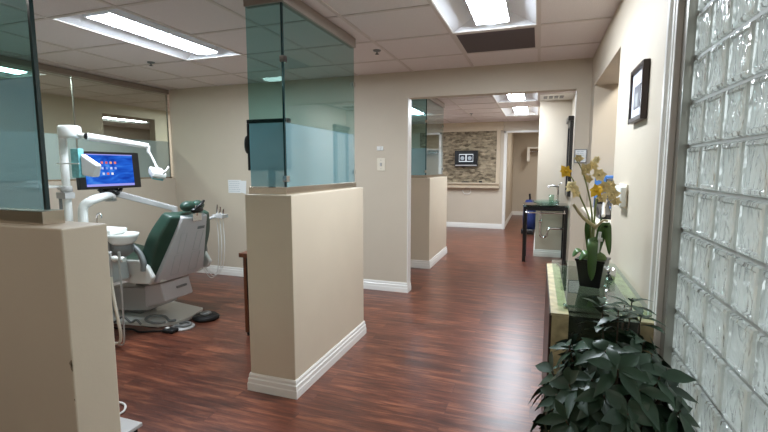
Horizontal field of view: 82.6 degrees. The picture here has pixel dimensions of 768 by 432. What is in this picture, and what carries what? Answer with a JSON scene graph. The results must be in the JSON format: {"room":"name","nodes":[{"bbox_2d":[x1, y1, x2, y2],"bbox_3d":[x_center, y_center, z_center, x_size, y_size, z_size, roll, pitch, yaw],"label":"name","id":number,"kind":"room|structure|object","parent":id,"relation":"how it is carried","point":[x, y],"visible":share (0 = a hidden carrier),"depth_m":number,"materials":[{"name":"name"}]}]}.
{"room":"dental clinic","nodes":[
{"label":"dental clinic","id":0,"kind":"room"},
{"bbox_2d":[0,221,120,431],"bbox_3d":[-2.358,0.559,1.807,3.259,1.190,0.130,2,7,19],"label":"half wall","id":1,"kind":"structure","parent":0,"point":[58,369],"depth_m":1.23,"materials":[{"name":"paint"}]},
{"bbox_2d":[0,0,64,225],"bbox_3d":[-2.414,-0.597,1.696,3.142,1.134,0.060,2,7,19],"label":"glass wall","id":2,"kind":"structure","parent":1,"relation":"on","point":[24,186],"depth_m":1.24,"materials":[{"name":"teal glass"}]},
{"bbox_2d":[41,92,174,177],"bbox_3d":[-5.081,-0.399,5.277,6.300,2.330,11.600,2,7,19],"label":"wall","id":3,"kind":"structure","parent":0,"point":[57,110],"depth_m":6.48,"materials":[{"name":"paint"}]},
{"bbox_2d":[48,178,175,244],"bbox_3d":[-3.905,-0.089,2.478,0.150,2.330,7.070,2,7,19],"label":"wall","id":4,"kind":"structure","parent":0,"point":[141,218],"depth_m":5.07,"materials":[{"name":"paint"}]},
{"bbox_2d":[0,55,172,181],"bbox_3d":[-3.488,-0.818,3.573,0.080,1.108,4.350,2,7,19],"label":"glass wall","id":5,"kind":"structure","parent":4,"relation":"attached to","point":[160,150],"depth_m":4.67,"materials":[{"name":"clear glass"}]},
{"bbox_2d":[113,280,126,285],"bbox_3d":[-3.279,0.847,4.120,0.016,0.108,3.530,2,7,19],"label":"baseboard","id":6,"kind":"structure","parent":4,"relation":"attached to","point":[123,281],"depth_m":4.92,"materials":[{"name":"white"}]},
{"bbox_2d":[198,265,410,292],"bbox_3d":[-0.395,0.747,5.025,4.850,0.108,0.136,2,7,19],"label":"baseboard","id":7,"kind":"structure","parent":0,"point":[392,286],"depth_m":4.87,"materials":[{"name":"white wood"}]},
{"bbox_2d":[245,187,363,379],"bbox_3d":[-0.488,0.417,3.063,0.310,1.195,1.068,2,7,19],"label":"wall","id":8,"kind":"structure","parent":0,"point":[305,250],"depth_m":2.63,"materials":[{"name":"paint"}]},
{"bbox_2d":[243,0,355,194],"bbox_3d":[-0.506,-0.740,2.959,0.257,1.128,1.026,2,7,19],"label":"glass wall","id":9,"kind":"structure","parent":8,"relation":"on","point":[286,158],"depth_m":2.62,"materials":[{"name":"teal glass"}]},
{"bbox_2d":[247,321,365,399],"bbox_3d":[-0.488,0.958,3.123,0.342,0.108,1.100,2,7,19],"label":"baseboard","id":10,"kind":"structure","parent":8,"relation":"attached to","point":[282,387],"depth_m":2.66,"materials":[{"name":"white wood"}]},
{"bbox_2d":[0,0,620,129],"bbox_3d":[-1.774,-1.643,5.940,12.224,0.008,15.884,2,7,19],"label":"ceiling","id":11,"kind":"structure","parent":0,"point":[410,35],"depth_m":3.51,"materials":[{"name":"tile"}]},
{"bbox_2d":[0,66,46,77],"bbox_3d":[-4.023,-1.485,4.152,0.610,0.084,1.220,2,7,19],"label":"ceiling light","id":12,"kind":"object","parent":11,"relation":"attached to","point":[8,72],"visible":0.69,"depth_m":4.64,"materials":[{"name":"white"}]},
{"bbox_2d":[0,66,27,73],"bbox_3d":[-4.023,-1.492,4.151,0.228,0.070,1.032,2,7,19],"label":"light panel","id":13,"kind":"object","parent":12,"relation":"on","point":[2,68],"depth_m":4.52,"materials":[{"name":"white plastic"}]},
{"bbox_2d":[103,117,148,123],"bbox_3d":[-5.481,-2.040,9.162,0.610,0.084,1.220,2,7,19],"label":"ceiling light","id":14,"kind":"object","parent":11,"relation":"attached to","point":[104,118],"visible":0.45,"depth_m":9.34,"materials":[{"name":"white"}]},
{"bbox_2d":[54,8,238,59],"bbox_3d":[-1.722,-1.395,3.346,0.610,0.084,1.220,2,7,19],"label":"ceiling light","id":15,"kind":"object","parent":11,"relation":"attached to","point":[116,23],"visible":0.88,"depth_m":3.30,"materials":[{"name":"white"}]},
{"bbox_2d":[82,9,217,54],"bbox_3d":[-1.722,-1.402,3.345,0.228,0.070,1.032,2,7,19],"label":"light panel","id":16,"kind":"object","parent":15,"relation":"on","point":[118,18],"depth_m":3.22,"materials":[{"name":"white plastic"}]},
{"bbox_2d":[412,107,425,115],"bbox_3d":[0.475,-1.880,7.720,0.610,0.084,1.220,2,7,19],"label":"ceiling light","id":17,"kind":"object","parent":11,"relation":"attached to","point":[416,111],"visible":0.4,"depth_m":7.97,"materials":[{"name":"white"}]},
{"bbox_2d":[431,0,536,32],"bbox_3d":[0.580,-1.306,2.541,0.610,0.084,1.220,2,7,19],"label":"ceiling light","id":18,"kind":"object","parent":11,"relation":"attached to","point":[460,16],"visible":0.97,"depth_m":2.88,"materials":[{"name":"white"}]},
{"bbox_2d":[465,0,509,24],"bbox_3d":[0.580,-1.313,2.540,0.228,0.070,1.032,2,7,19],"label":"light panel","id":19,"kind":"object","parent":18,"relation":"on","point":[483,12],"depth_m":2.80,"materials":[{"name":"white plastic"}]},
{"bbox_2d":[454,26,537,53],"bbox_3d":[0.884,-1.360,3.403,0.586,0.007,0.586,2,7,19],"label":"ceiling vent","id":20,"kind":"object","parent":11,"relation":"in","point":[525,37],"visible":1,"depth_m":3.38,"materials":[{"name":"brown metal"}]},
{"bbox_2d":[493,93,537,102],"bbox_3d":[1.796,-1.687,5.971,0.610,0.084,1.220,2,7,19],"label":"ceiling light","id":21,"kind":"object","parent":11,"relation":"attached to","point":[529,96],"visible":0.49,"depth_m":6.36,"materials":[{"name":"white"}]},
{"bbox_2d":[501,107,537,115],"bbox_3d":[2.404,-1.877,7.687,0.610,0.084,1.220,2,7,19],"label":"ceiling light","id":22,"kind":"object","parent":11,"relation":"attached to","point":[518,111],"visible":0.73,"depth_m":7.88,"materials":[{"name":"white"}]},
{"bbox_2d":[540,93,574,100],"bbox_3d":[2.473,-1.653,6.061,0.586,0.011,0.586,2,7,19],"label":"ceiling vent","id":23,"kind":"object","parent":11,"relation":"in","point":[564,96],"visible":0.77,"depth_m":6.04,"materials":[{"name":"white metal"}]},
{"bbox_2d":[113,215,566,431],"bbox_3d":[-1.604,0.696,6.246,12.300,0.060,15.700,2,7,19],"label":"floor","id":24,"kind":"structure","parent":0,"point":[458,351],"depth_m":3.03,"materials":[{"name":"red wood"}]},
{"bbox_2d":[49,137,177,345],"bbox_3d":[-2.289,0.132,3.797,1.163,1.600,0.970,2,7,19],"label":"dental delivery unit","id":25,"kind":"object","parent":24,"relation":"on","point":[121,241],"visible":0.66,"depth_m":3.51,"materials":[{"name":"grey plastic"}]},
{"bbox_2d":[49,185,61,190],"bbox_3d":[-2.777,-0.219,3.563,0.372,0.050,0.280,2,7,19],"label":"tray","id":26,"kind":"object","parent":25,"relation":"on","point":[59,187],"depth_m":3.53,"materials":[{"name":"white plastic"}]},
{"bbox_2d":[56,149,84,177],"bbox_3d":[-2.466,-0.414,3.441,0.245,0.225,0.051,2,7,19],"label":"glove box","id":27,"kind":"object","parent":25,"relation":"attached to","point":[76,154],"visible":0.98,"depth_m":3.40,"materials":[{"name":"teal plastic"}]},
{"bbox_2d":[81,155,100,176],"bbox_3d":[-2.268,-0.390,3.394,0.160,0.174,0.058,2,7,19],"label":"tissue","id":28,"kind":"object","parent":27,"relation":"in","point":[90,167],"visible":1,"depth_m":3.37,"materials":[{"name":"white paper"}]},
{"bbox_2d":[76,151,140,194],"bbox_3d":[-2.441,-0.373,3.885,0.082,0.387,0.590,2,7,19],"label":"patient monitor","id":29,"kind":"object","parent":25,"relation":"attached to","point":[120,170],"visible":0.88,"depth_m":3.89,"materials":[{"name":"black plastic"}]},
{"bbox_2d":[57,125,168,180],"bbox_3d":[-2.216,-0.508,3.613,0.779,0.446,0.251,-4,7,-29],"label":"light","id":30,"kind":"object","parent":25,"relation":"attached to","point":[63,131],"visible":1,"depth_m":3.55,"materials":[{"name":"white plastic"}]},
{"bbox_2d":[107,226,126,234],"bbox_3d":[-2.232,0.116,3.471,0.346,0.045,0.200,2,7,19],"label":"bowl","id":31,"kind":"object","parent":25,"relation":"on","point":[111,230],"depth_m":3.45,"materials":[{"name":"white ceramic"}]},
{"bbox_2d":[109,243,133,256],"bbox_3d":[-2.058,0.264,3.425,0.195,0.100,0.150,2,7,19],"label":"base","id":32,"kind":"object","parent":25,"relation":"on","point":[125,249],"depth_m":3.36,"materials":[{"name":"grey plastic"}]},
{"bbox_2d":[107,231,138,245],"bbox_3d":[-2.037,0.177,3.408,0.230,0.087,0.230,2,7,19],"label":"bowl","id":33,"kind":"object","parent":25,"relation":"on","point":[115,238],"depth_m":3.35,"materials":[{"name":"white ceramic"}]},
{"bbox_2d":[119,401,126,414],"bbox_3d":[-1.571,1.079,2.457,0.275,0.012,0.151,1,6,8],"label":"loop","id":34,"kind":"object","parent":24,"relation":"on","point":[120,402],"visible":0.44,"depth_m":2.47,"materials":[{"name":"white plastic"}]},
{"bbox_2d":[113,316,141,324],"bbox_3d":[-2.188,0.890,3.720,0.328,0.087,0.043,2,7,19],"label":"hose","id":35,"kind":"object","parent":24,"relation":"on","point":[125,317],"visible":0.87,"depth_m":3.70,"materials":[{"name":"grey plastic"}]},
{"bbox_2d":[120,417,141,431],"bbox_3d":[-1.491,1.079,2.219,0.500,0.065,0.185,2,7,19],"label":"step stool","id":36,"kind":"object","parent":24,"relation":"on","point":[127,425],"visible":0.27,"depth_m":2.20,"materials":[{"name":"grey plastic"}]},
{"bbox_2d":[114,327,161,332],"bbox_3d":[-2.129,0.943,3.660,0.636,0.018,0.082,2,7,16],"label":"power cord","id":37,"kind":"object","parent":24,"relation":"on","point":[135,330],"visible":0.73,"depth_m":3.60,"materials":[{"name":"black rubber"}]},
{"bbox_2d":[111,200,227,326],"bbox_3d":[-2.313,0.365,4.080,1.664,1.076,0.844,2,7,19],"label":"dental chair","id":38,"kind":"object","parent":24,"relation":"on","point":[175,247],"visible":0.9,"depth_m":3.75,"materials":[{"name":"white plastic"}]},
{"bbox_2d":[126,243,143,259],"bbox_3d":[-2.470,0.350,4.077,1.368,0.192,0.520,2,7,19],"label":"seat cushion","id":39,"kind":"object","parent":38,"relation":"on","point":[133,256],"depth_m":3.95,"materials":[{"name":"green leather"}]},
{"bbox_2d":[144,314,175,323],"bbox_3d":[-1.940,0.889,3.752,0.266,0.036,0.174,4,7,30],"label":"air hose","id":40,"kind":"object","parent":38,"relation":"on","point":[153,315],"visible":1,"depth_m":3.74,"materials":[{"name":"grey plastic"}]},
{"bbox_2d":[142,210,209,275],"bbox_3d":[-1.808,0.231,3.829,0.371,0.569,0.640,2,7,19],"label":"backrest cushion","id":41,"kind":"object","parent":38,"relation":"on","point":[174,246],"depth_m":3.65,"materials":[{"name":"green leather"}]},
{"bbox_2d":[162,327,178,333],"bbox_3d":[-1.763,0.940,3.609,0.110,0.036,0.080,2,7,19],"label":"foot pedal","id":42,"kind":"object","parent":24,"relation":"on","point":[170,330],"visible":1,"depth_m":3.58,"materials":[{"name":"black plastic"}]},
{"bbox_2d":[171,321,194,331],"bbox_3d":[-1.706,0.929,3.710,0.190,0.036,0.190,2,7,19],"label":"foot pedal","id":43,"kind":"object","parent":24,"relation":"on","point":[184,325],"visible":0.98,"depth_m":3.68,"materials":[{"name":"grey plastic"}]},
{"bbox_2d":[192,310,218,322],"bbox_3d":[-1.601,0.891,3.930,0.230,0.062,0.230,2,7,19],"label":"foot pedal","id":44,"kind":"object","parent":24,"relation":"on","point":[204,316],"visible":1,"depth_m":3.88,"materials":[{"name":"black plastic"}]},
{"bbox_2d":[239,251,249,334],"bbox_3d":[-0.733,0.624,3.535,0.748,0.680,0.370,2,7,19],"label":"desk","id":45,"kind":"object","parent":24,"relation":"on","point":[243,255],"visible":0.12,"depth_m":3.49,"materials":[{"name":"brown wood"}]},
{"bbox_2d":[521,194,535,233],"bbox_3d":[2.939,-0.050,8.873,0.280,0.804,0.300,2,7,19],"label":"vacuum cleaner","id":46,"kind":"object","parent":24,"relation":"on","point":[531,217],"visible":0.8,"depth_m":8.79,"materials":[{"name":"blue plastic"}]},
{"bbox_2d":[522,183,567,264],"bbox_3d":[2.330,0.082,6.354,0.605,1.136,0.526,2,7,19],"label":"sink","id":47,"kind":"object","parent":24,"relation":"on","point":[533,206],"visible":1,"depth_m":6.24,"materials":[{"name":"black wood"}]},
{"bbox_2d":[532,200,558,204],"bbox_3d":[2.337,-0.198,6.318,0.390,0.048,0.390,2,7,19],"label":"basin","id":48,"kind":"object","parent":47,"relation":"in","point":[534,203],"depth_m":6.33,"materials":[{"name":"green glass"}]},
{"bbox_2d":[547,183,561,203],"bbox_3d":[2.482,-0.335,6.371,0.228,0.311,0.060,-1,6,-12],"label":"faucet","id":49,"kind":"object","parent":47,"relation":"on","point":[557,195],"depth_m":6.36,"materials":[{"name":"silver metal"}]},
{"bbox_2d":[541,263,653,431],"bbox_3d":[0.931,0.710,2.042,0.348,0.838,0.905,2,7,19],"label":"console table","id":50,"kind":"object","parent":24,"relation":"on","point":[566,306],"visible":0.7,"depth_m":1.72,"materials":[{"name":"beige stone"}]},
{"bbox_2d":[560,155,621,288],"bbox_3d":[0.885,0.022,1.872,0.209,0.567,0.165,-2,7,-17],"label":"potted orchid","id":51,"kind":"object","parent":50,"relation":"on","point":[592,264],"visible":1,"depth_m":1.86,"materials":[{"name":"yellow plant"}]},
{"bbox_2d":[605,268,615,280],"bbox_3d":[1.038,0.267,2.009,0.052,0.049,0.051,2,7,19],"label":"glass votive","id":52,"kind":"object","parent":50,"relation":"on","point":[611,272],"visible":0.87,"depth_m":1.99,"materials":[{"name":"clear glass"}]},
{"bbox_2d":[529,295,699,431],"bbox_3d":[0.648,0.738,1.313,0.425,0.944,0.653,1,6,13],"label":"leafy plant","id":53,"kind":"object","parent":24,"relation":"on","point":[611,384],"visible":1,"depth_m":1.10,"materials":[{"name":"green plant"}]},
{"bbox_2d":[170,58,592,282],"bbox_3d":[0.635,-0.319,4.550,7.030,2.330,0.120,2,7,19],"label":"wall","id":54,"kind":"structure","parent":0,"point":[209,124],"depth_m":4.78,"materials":[{"name":"paint"}]},
{"bbox_2d":[228,180,240,192],"bbox_3d":[-1.828,-0.362,5.353,0.190,0.160,0.002,2,7,19],"label":"paper notice","id":55,"kind":"object","parent":54,"relation":"attached to","point":[233,185],"visible":1,"depth_m":5.36,"materials":[{"name":"white paper"}]},
{"bbox_2d":[240,181,245,193],"bbox_3d":[-1.706,-0.347,5.308,0.090,0.160,0.003,2,7,20],"label":"paper sheet","id":56,"kind":"object","parent":54,"relation":"attached to","point":[242,183],"visible":0.86,"depth_m":5.31,"materials":[{"name":"white paper"}]},
{"bbox_2d":[244,118,290,170],"bbox_3d":[-0.732,-0.348,2.869,0.382,0.560,0.095,2,7,19],"label":"wall monitor","id":57,"kind":"object","parent":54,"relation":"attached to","point":[276,120],"visible":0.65,"depth_m":2.85,"materials":[{"name":"black plastic"}]},
{"bbox_2d":[377,146,382,150],"bbox_3d":[-0.042,-0.722,4.674,0.070,0.045,0.014,2,7,19],"label":"wall sensor","id":58,"kind":"object","parent":54,"relation":"attached to","point":[379,148],"visible":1,"depth_m":4.67,"materials":[{"name":"white plastic"}]},
{"bbox_2d":[377,158,384,170],"bbox_3d":[-0.033,-0.553,4.689,0.090,0.135,0.016,2,7,19],"label":"wall switch","id":59,"kind":"object","parent":54,"relation":"attached to","point":[380,161],"visible":1,"depth_m":4.69,"materials":[{"name":"beige plastic"}]},
{"bbox_2d":[407,98,411,282],"bbox_3d":[0.270,-0.255,4.685,0.006,1.954,0.123,2,7,19],"label":"trim","id":60,"kind":"structure","parent":54,"relation":"attached to","point":[409,100],"depth_m":4.67,"materials":[{"name":"white paint"}]},
{"bbox_2d":[574,149,586,162],"bbox_3d":[1.813,-0.553,4.036,0.106,0.126,0.014,2,7,19],"label":"framed notice","id":61,"kind":"object","parent":54,"relation":"attached to","point":[583,152],"visible":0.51,"depth_m":4.03,"materials":[{"name":"white paper"}]},
{"bbox_2d":[411,177,446,260],"bbox_3d":[0.510,0.034,6.449,0.605,1.210,1.158,2,7,19],"label":"wall","id":62,"kind":"structure","parent":0,"point":[428,195],"depth_m":5.89,"materials":[{"name":"paint"}]},
{"bbox_2d":[411,98,444,177],"bbox_3d":[0.490,-1.123,6.345,0.552,1.114,1.096,2,7,19],"label":"glass wall","id":63,"kind":"structure","parent":62,"relation":"on","point":[427,162],"depth_m":6.04,"materials":[{"name":"teal glass"}]},
{"bbox_2d":[411,246,446,268],"bbox_3d":[0.510,0.582,6.509,0.637,0.108,1.190,2,7,19],"label":"baseboard","id":64,"kind":"structure","parent":62,"relation":"attached to","point":[424,264],"depth_m":5.93,"materials":[{"name":"white wood"}]},
{"bbox_2d":[411,121,538,223],"bbox_3d":[1.989,-0.903,9.820,4.000,2.330,0.120,2,7,19],"label":"wall","id":65,"kind":"structure","parent":0,"point":[482,205],"depth_m":9.76,"materials":[{"name":"paint"}]},
{"bbox_2d":[411,121,503,182],"bbox_3d":[1.381,-1.421,9.866,2.545,1.310,0.090,2,7,19],"label":"trim","id":66,"kind":"structure","parent":65,"relation":"attached to","point":[475,126],"depth_m":9.55,"materials":[{"name":"beige wood"}]},
{"bbox_2d":[420,131,496,182],"bbox_3d":[1.639,-1.319,9.812,1.715,1.118,0.039,2,7,19],"label":"stone panel","id":67,"kind":"object","parent":65,"relation":"attached to","point":[450,146],"visible":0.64,"depth_m":9.71,"materials":[{"name":"beige stone"}]},
{"bbox_2d":[455,150,477,166],"bbox_3d":[1.822,-1.270,9.679,0.510,0.350,0.090,2,7,19],"label":"television","id":68,"kind":"object","parent":67,"relation":"attached to","point":[462,158],"visible":1,"depth_m":9.64,"materials":[{"name":"black plastic"}]},
{"bbox_2d":[459,154,472,161],"bbox_3d":[1.809,-1.281,9.643,0.310,0.170,0.003,2,7,19],"label":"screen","id":69,"kind":"object","parent":68,"relation":"attached to","point":[462,157],"depth_m":9.64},
{"bbox_2d":[447,182,499,187],"bbox_3d":[1.380,-0.708,9.918,2.400,0.120,0.140,2,7,19],"label":"mantel shelf","id":70,"kind":"object","parent":65,"relation":"attached to","point":[449,184],"visible":0.52,"depth_m":9.68,"materials":[{"name":"beige"}]},
{"bbox_2d":[501,130,538,228],"bbox_3d":[2.949,-0.764,9.473,0.710,2.130,0.160,2,7,19],"label":"trim","id":71,"kind":"structure","parent":65,"relation":"attached to","point":[523,131],"depth_m":9.49,"materials":[{"name":"white"}]},
{"bbox_2d":[505,133,538,220],"bbox_3d":[4.077,-1.009,10.775,2.700,2.330,3.080,2,7,19],"label":"wall","id":72,"kind":"structure","parent":0,"point":[521,179],"depth_m":12.28,"materials":[{"name":"paint"}]},
{"bbox_2d":[446,211,522,228],"bbox_3d":[2.903,0.089,10.950,5.135,0.108,1.998,-4,7,-31],"label":"baseboard","id":73,"kind":"structure","parent":72,"relation":"attached to","point":[448,224],"depth_m":9.91,"materials":[{"name":"white"}]},
{"bbox_2d":[527,147,537,160],"bbox_3d":[4.479,-1.680,11.880,1.120,0.380,0.400,2,7,19],"label":"wall shelf","id":74,"kind":"object","parent":72,"relation":"attached to","point":[528,148],"visible":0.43,"depth_m":11.86,"materials":[{"name":"white wood"}]},
{"bbox_2d":[534,100,571,250],"bbox_3d":[3.053,-0.685,7.856,0.560,2.330,2.900,2,7,19],"label":"wall","id":75,"kind":"structure","parent":0,"point":[553,128],"depth_m":6.50,"materials":[{"name":"paint"}]},
{"bbox_2d":[533,234,560,257],"bbox_3d":[2.986,0.417,7.993,0.456,0.108,2.916,2,7,19],"label":"baseboard","id":76,"kind":"structure","parent":75,"relation":"attached to","point":[536,252],"depth_m":6.64,"materials":[{"name":"white"}]},
{"bbox_2d":[566,0,668,307],"bbox_3d":[1.221,-0.026,1.911,0.200,2.330,9.600,2,7,19],"label":"wall","id":77,"kind":"structure","parent":0,"point":[636,32],"depth_m":2.18,"materials":[{"name":"paint"}]},
{"bbox_2d":[565,116,573,196],"bbox_3d":[2.599,-0.830,6.163,0.070,1.090,0.535,2,7,19],"label":"mirror","id":78,"kind":"object","parent":77,"relation":"attached to","point":[570,120],"visible":0.96,"depth_m":5.94,"materials":[{"name":"black wood"}]},
{"bbox_2d":[581,207,610,224],"bbox_3d":[1.819,0.008,3.143,0.644,0.029,1.200,2,7,19],"label":"countertop","id":79,"kind":"structure","parent":77,"relation":"attached to","point":[597,220],"depth_m":3.33,"materials":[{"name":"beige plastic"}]},
{"bbox_2d":[593,175,612,208],"bbox_3d":[2.167,-0.187,3.526,0.855,0.275,0.050,2,7,19],"label":"screen","id":80,"kind":"object","parent":79,"relation":"on","point":[598,182],"visible":0.06,"depth_m":3.62,"materials":[{"name":"blue"}]},
{"bbox_2d":[596,200,610,219],"bbox_3d":[1.485,-0.048,2.948,0.080,0.126,0.196,2,7,19],"label":"card terminal","id":81,"kind":"object","parent":79,"relation":"on","point":[602,210],"visible":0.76,"depth_m":2.93,"materials":[{"name":"black plastic"}]},
{"bbox_2d":[605,178,612,209],"bbox_3d":[1.717,-0.147,3.253,0.160,0.255,0.430,2,7,19],"label":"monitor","id":82,"kind":"object","parent":79,"relation":"on","point":[609,179],"visible":0.18,"depth_m":3.27,"materials":[{"name":"black plastic"}]},
{"bbox_2d":[615,183,627,208],"bbox_3d":[1.224,-0.106,2.269,0.038,0.120,0.230,2,7,19],"label":"thermostat","id":83,"kind":"object","parent":77,"relation":"attached to","point":[622,188],"visible":0.8,"depth_m":2.17,"materials":[{"name":"beige plastic"}]},
{"bbox_2d":[628,58,650,124],"bbox_3d":[1.138,-0.547,1.958,0.026,0.245,0.280,2,7,19],"label":"framed picture","id":84,"kind":"object","parent":77,"relation":"attached to","point":[639,77],"visible":1,"depth_m":1.91,"materials":[{"name":"brown wood"}]},
{"bbox_2d":[633,83,640,109],"bbox_3d":[1.134,-0.534,1.960,0.002,0.100,0.130,2,7,19],"label":"print","id":85,"kind":"object","parent":84,"relation":"attached to","point":[637,87],"depth_m":1.96,"materials":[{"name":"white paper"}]},
{"bbox_2d":[647,0,684,399],"bbox_3d":[0.965,0.017,1.525,0.026,2.330,0.127,2,7,19],"label":"trim","id":86,"kind":"structure","parent":77,"relation":"attached to","point":[675,18],"depth_m":1.48,"materials":[{"name":"white"}]},
{"bbox_2d":[656,0,698,399],"bbox_3d":[0.984,0.085,1.414,0.112,2.220,0.081,2,7,19],"label":"trim","id":87,"kind":"structure","parent":77,"relation":"attached to","point":[691,11],"depth_m":1.38,"materials":[{"name":"metal"}]},
{"bbox_2d":[668,0,767,431],"bbox_3d":[0.674,0.130,0.550,0.066,2.120,1.758,2,7,19],"label":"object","id":88,"kind":"structure","parent":77,"relation":"in","point":[720,334],"depth_m":1.05,"materials":[{"name":"clear glass"}]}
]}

